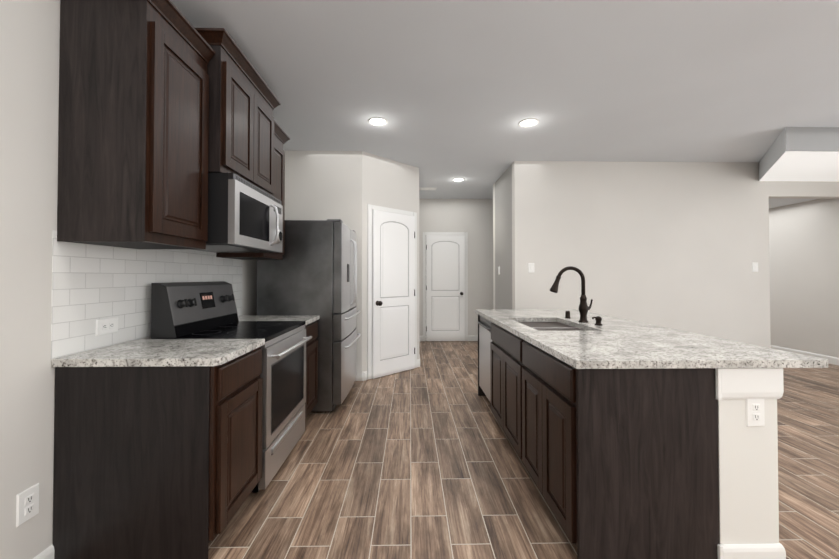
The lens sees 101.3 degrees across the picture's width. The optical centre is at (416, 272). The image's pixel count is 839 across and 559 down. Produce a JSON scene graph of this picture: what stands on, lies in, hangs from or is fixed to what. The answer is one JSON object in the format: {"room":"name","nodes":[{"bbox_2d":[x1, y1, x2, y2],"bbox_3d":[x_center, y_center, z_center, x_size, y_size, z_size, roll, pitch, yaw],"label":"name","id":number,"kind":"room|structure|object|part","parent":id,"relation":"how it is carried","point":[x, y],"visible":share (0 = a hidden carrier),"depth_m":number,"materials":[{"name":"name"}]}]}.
{"room":"kitchen","nodes":[
{"label":"kitchen","id":0,"kind":"room"},
{"bbox_2d":[0,0,256,558],"bbox_3d":[-1.646,-0.128,0.678,0.150,2.820,7.050,0,-1,-1],"label":"wall","id":1,"kind":"structure","parent":0,"point":[29,71],"depth_m":1.41,"materials":[{"name":"paint"}]},
{"bbox_2d":[16,483,38,526],"bbox_3d":[-1.579,0.946,1.402,0.009,0.128,0.082,0,-1,-1],"label":"outlet","id":2,"kind":"object","parent":1,"relation":"attached to","point":[27,504],"visible":1,"depth_m":1.39,"materials":[{"name":"white plastic"}]},
{"bbox_2d":[33,544,54,558],"bbox_3d":[-1.542,1.211,-0.593,0.013,0.108,4.180,0,-1,-1],"label":"baseboard","id":3,"kind":"structure","parent":1,"relation":"attached to","point":[48,552],"depth_m":1.47,"materials":[{"name":"white wood"}]},
{"bbox_2d":[57,0,214,248],"bbox_3d":[-1.374,-0.707,1.734,0.424,1.150,0.505,0,-1,-1],"label":"upper cabinet","id":4,"kind":"object","parent":1,"relation":"attached to","point":[133,124],"visible":1,"depth_m":1.53,"materials":[{"name":"black wood"}]},
{"bbox_2d":[51,230,242,358],"bbox_3d":[-1.599,0.109,2.344,0.002,0.560,1.695,0,-1,-1],"label":"tile backsplash","id":5,"kind":"structure","parent":1,"relation":"attached to","point":[91,283],"depth_m":1.80,"materials":[{"name":"white tile"}]},
{"bbox_2d":[96,317,117,335],"bbox_3d":[-1.582,0.276,1.766,0.009,0.082,0.128,0,-1,-1],"label":"outlet","id":6,"kind":"object","parent":5,"relation":"attached to","point":[106,325],"visible":1,"depth_m":1.76,"materials":[{"name":"white plastic"}]},
{"bbox_2d":[195,28,280,194],"bbox_3d":[-1.350,-0.984,2.384,0.495,0.810,0.856,0,-1,-1],"label":"upper cabinet","id":7,"kind":"object","parent":1,"relation":"attached to","point":[244,102],"visible":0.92,"depth_m":2.17,"materials":[{"name":"black wood"}]},
{"bbox_2d":[190,173,282,252],"bbox_3d":[-1.300,-0.365,2.377,0.592,0.417,0.754,0,-1,-1],"label":"microwave","id":8,"kind":"object","parent":7,"relation":"attached to","point":[244,216],"visible":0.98,"depth_m":2.12,"materials":[{"name":"silver metal"}]},
{"bbox_2d":[216,120,289,259],"bbox_3d":[-1.396,-0.691,3.003,0.424,1.149,0.462,0,-1,-1],"label":"upper cabinet","id":9,"kind":"object","parent":1,"relation":"attached to","point":[281,137],"visible":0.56,"depth_m":3.02,"materials":[{"name":"black wood"}]},
{"bbox_2d":[285,151,418,380],"bbox_3d":[-0.811,-0.065,5.508,1.688,2.820,2.580,0,-1,-1],"label":"wall","id":10,"kind":"structure","parent":0,"point":[346,187],"depth_m":4.23,"materials":[{"name":"paint"}]},
{"bbox_2d":[367,204,416,379],"bbox_3d":[-0.299,0.245,4.543,0.832,2.176,0.018,1,-1,-43],"label":"door frame","id":11,"kind":"structure","parent":10,"relation":"attached to","point":[370,208],"depth_m":4.28,"materials":[{"name":"white wood"}]},
{"bbox_2d":[372,210,414,378],"bbox_3d":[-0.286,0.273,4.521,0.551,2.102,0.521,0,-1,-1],"label":"pantry door","id":12,"kind":"structure","parent":10,"relation":"in","point":[393,293],"depth_m":4.50,"materials":[{"name":"white wood"}]},
{"bbox_2d":[419,199,492,335],"bbox_3d":[0.825,-0.046,6.902,5.008,2.820,0.150,0,-1,-1],"label":"wall","id":13,"kind":"structure","parent":0,"point":[473,218],"depth_m":6.82,"materials":[{"name":"paint"}]},
{"bbox_2d":[423,232,467,340],"bbox_3d":[0.576,0.285,6.807,0.892,2.156,0.018,0,-1,-1],"label":"door frame","id":14,"kind":"structure","parent":13,"relation":"attached to","point":[424,277],"depth_m":6.80,"materials":[{"name":"white wood"}]},
{"bbox_2d":[426,235,464,340],"bbox_3d":[0.576,0.313,6.757,0.762,2.082,0.110,0,-1,-1],"label":"hall door","id":15,"kind":"structure","parent":13,"relation":"in","point":[445,287],"depth_m":6.78,"materials":[{"name":"white wood"}]},
{"bbox_2d":[468,335,477,340],"bbox_3d":[2.072,1.309,6.823,2.115,0.108,0.013,0,-1,-1],"label":"baseboard","id":16,"kind":"structure","parent":13,"relation":"attached to","point":[472,337],"depth_m":6.80,"materials":[{"name":"white wood"}]},
{"bbox_2d":[493,168,508,309],"bbox_3d":[1.365,-0.069,5.186,0.120,2.820,0.900,0,-1,-1],"label":"wall","id":17,"kind":"structure","parent":0,"point":[501,186],"depth_m":5.26,"materials":[{"name":"paint"}]},
{"bbox_2d":[171,0,838,198],"bbox_3d":[2.260,-1.580,2.081,8.308,0.120,9.980,0,-1,-1],"label":"ceiling","id":18,"kind":"structure","parent":0,"point":[449,90],"depth_m":2.66,"materials":[{"name":"paint"}]},
{"bbox_2d":[368,117,387,125],"bbox_3d":[-0.383,-1.498,3.429,0.200,0.010,0.200,0,-1,-1],"label":"recessed light","id":19,"kind":"object","parent":18,"relation":"in","point":[377,121],"visible":1,"depth_m":3.42,"materials":[{"name":"white"}]},
{"bbox_2d":[419,187,435,189],"bbox_3d":[0.204,-1.462,6.054,0.300,0.014,0.170,0,-1,-1],"label":"ceiling vent","id":20,"kind":"object","parent":18,"relation":"in","point":[425,188],"visible":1,"depth_m":5.99,"materials":[{"name":"white metal"}]},
{"bbox_2d":[452,178,464,181],"bbox_3d":[0.674,-1.471,5.477,0.200,0.010,0.200,0,-1,-1],"label":"recessed light","id":21,"kind":"object","parent":18,"relation":"in","point":[458,179],"visible":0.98,"depth_m":5.46,"materials":[{"name":"white glass"}]},
{"bbox_2d":[518,118,538,126],"bbox_3d":[1.127,-1.498,3.455,0.200,0.010,0.200,0,-1,-1],"label":"recessed light","id":22,"kind":"object","parent":18,"relation":"in","point":[529,122],"visible":1,"depth_m":3.44,"materials":[{"name":"white"}]},
{"bbox_2d":[208,341,838,558],"bbox_3d":[2.240,1.375,3.151,8.308,0.120,12.200,0,-1,-1],"label":"floor","id":23,"kind":"structure","parent":0,"point":[423,461],"depth_m":2.13,"materials":[{"name":"brown tile"}]},
{"bbox_2d":[52,339,264,558],"bbox_3d":[-1.228,0.838,1.735,0.717,0.915,0.485,0,-1,-1],"label":"base cabinet","id":24,"kind":"object","parent":23,"relation":"on","point":[157,448],"visible":1,"depth_m":1.51,"materials":[{"name":"brown wood"}]},
{"bbox_2d":[151,281,311,492],"bbox_3d":[-1.191,0.686,2.365,0.758,1.236,0.764,0,-1,-1],"label":"range","id":25,"kind":"object","parent":23,"relation":"on","point":[193,310],"visible":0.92,"depth_m":2.21,"materials":[{"name":"grey metal"}]},
{"bbox_2d":[238,315,319,418],"bbox_3d":[-1.249,0.854,2.963,0.717,0.915,0.434,0,-1,-1],"label":"base cabinet","id":26,"kind":"object","parent":23,"relation":"on","point":[311,326],"visible":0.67,"depth_m":2.97,"materials":[{"name":"black"}]},
{"bbox_2d":[257,219,360,411],"bbox_3d":[-1.060,0.415,3.647,0.849,1.812,0.910,0,-1,-1],"label":"refrigerator","id":27,"kind":"object","parent":23,"relation":"on","point":[313,271],"visible":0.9,"depth_m":3.20,"materials":[{"name":"grey metal"}]},
{"bbox_2d":[477,313,785,558],"bbox_3d":[1.118,0.869,2.610,0.905,0.878,2.266,0,-1,-1],"label":"kitchen island","id":28,"kind":"object","parent":23,"relation":"on","point":[629,439],"depth_m":1.49,"materials":[{"name":"black wood"}]},
{"bbox_2d":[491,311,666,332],"bbox_3d":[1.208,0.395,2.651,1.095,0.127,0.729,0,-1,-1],"label":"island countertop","id":29,"kind":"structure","parent":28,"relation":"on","point":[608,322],"depth_m":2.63,"materials":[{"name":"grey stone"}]},
{"bbox_3d":[1.308,0.366,2.969,0.048,0.061,0.048,0,-1,-1],"label":"air gap cap","id":30,"kind":"part","parent":29,"relation":"part of","materials":[{"name":"black metal"}]},
{"bbox_2d":[549,266,592,322],"bbox_3d":[1.223,0.173,2.715,0.341,0.440,0.072,0,-1,-1],"label":"faucet","id":31,"kind":"object","parent":29,"relation":"on","point":[584,308],"visible":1,"depth_m":2.70,"materials":[{"name":"black metal"}]},
{"bbox_2d":[592,316,602,325],"bbox_3d":[1.334,0.357,2.539,0.074,0.067,0.052,0,-1,-1],"label":"soap dispenser","id":32,"kind":"object","parent":29,"relation":"on","point":[598,319],"visible":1,"depth_m":2.52,"materials":[{"name":"black metal"}]},
{"bbox_2d":[515,329,827,368],"bbox_3d":[1.221,0.400,1.880,1.095,0.036,0.814,0,-1,-1],"label":"island countertop","id":33,"kind":"structure","parent":28,"relation":"on","point":[585,348],"depth_m":1.65,"materials":[{"name":"grey stone"}]},
{"bbox_2d":[745,399,764,425],"bbox_3d":[1.475,0.608,1.495,0.082,0.128,0.009,0,-1,-1],"label":"outlet","id":34,"kind":"object","parent":28,"relation":"attached to","point":[755,412],"visible":1,"depth_m":1.49,"materials":[{"name":"white plastic"}]},
{"bbox_2d":[509,161,838,347],"bbox_3d":[3.691,-0.075,4.686,4.755,2.820,0.120,0,-1,-1],"label":"wall","id":35,"kind":"structure","parent":0,"point":[682,246],"depth_m":4.62,"materials":[{"name":"paint"}]},
{"bbox_2d":[528,263,533,272],"bbox_3d":[1.535,-0.057,4.582,0.082,0.128,0.012,0,-1,-1],"label":"light switch","id":36,"kind":"object","parent":35,"relation":"attached to","point":[530,267],"visible":1,"depth_m":4.58,"materials":[{"name":"white plastic"}]},
{"bbox_2d":[752,262,757,271],"bbox_3d":[4.569,-0.066,4.635,0.082,0.128,0.012,0,-1,-1],"label":"light switch","id":37,"kind":"object","parent":35,"relation":"attached to","point":[754,266],"visible":1,"depth_m":4.63,"materials":[{"name":"white plastic"}]},
{"bbox_2d":[769,198,816,207],"bbox_3d":[4.728,-1.135,7.024,3.200,0.120,4.610,0,-1,-1],"label":"ceiling","id":38,"kind":"structure","parent":0,"point":[775,202],"depth_m":5.34,"materials":[{"name":"paint"}]},
{"bbox_2d":[759,127,838,180],"bbox_3d":[4.944,-1.371,4.120,2.270,0.263,1.090,0,-1,-1],"label":"ceiling","id":39,"kind":"structure","parent":0,"point":[801,153],"depth_m":3.80,"materials":[{"name":"white paint"}]},
{"bbox_2d":[769,199,838,357],"bbox_3d":[6.166,-0.092,3.389,0.150,2.820,11.900,0,-1,-1],"label":"wall","id":40,"kind":"structure","parent":0,"point":[804,269],"depth_m":5.35,"materials":[{"name":"paint"}]},
{"bbox_2d":[771,345,838,364],"bbox_3d":[6.087,1.261,3.220,0.013,0.108,11.600,0,-1,-1],"label":"baseboard","id":41,"kind":"structure","parent":40,"relation":"attached to","point":[831,360],"depth_m":5.26,"materials":[{"name":"white wood"}]}
]}

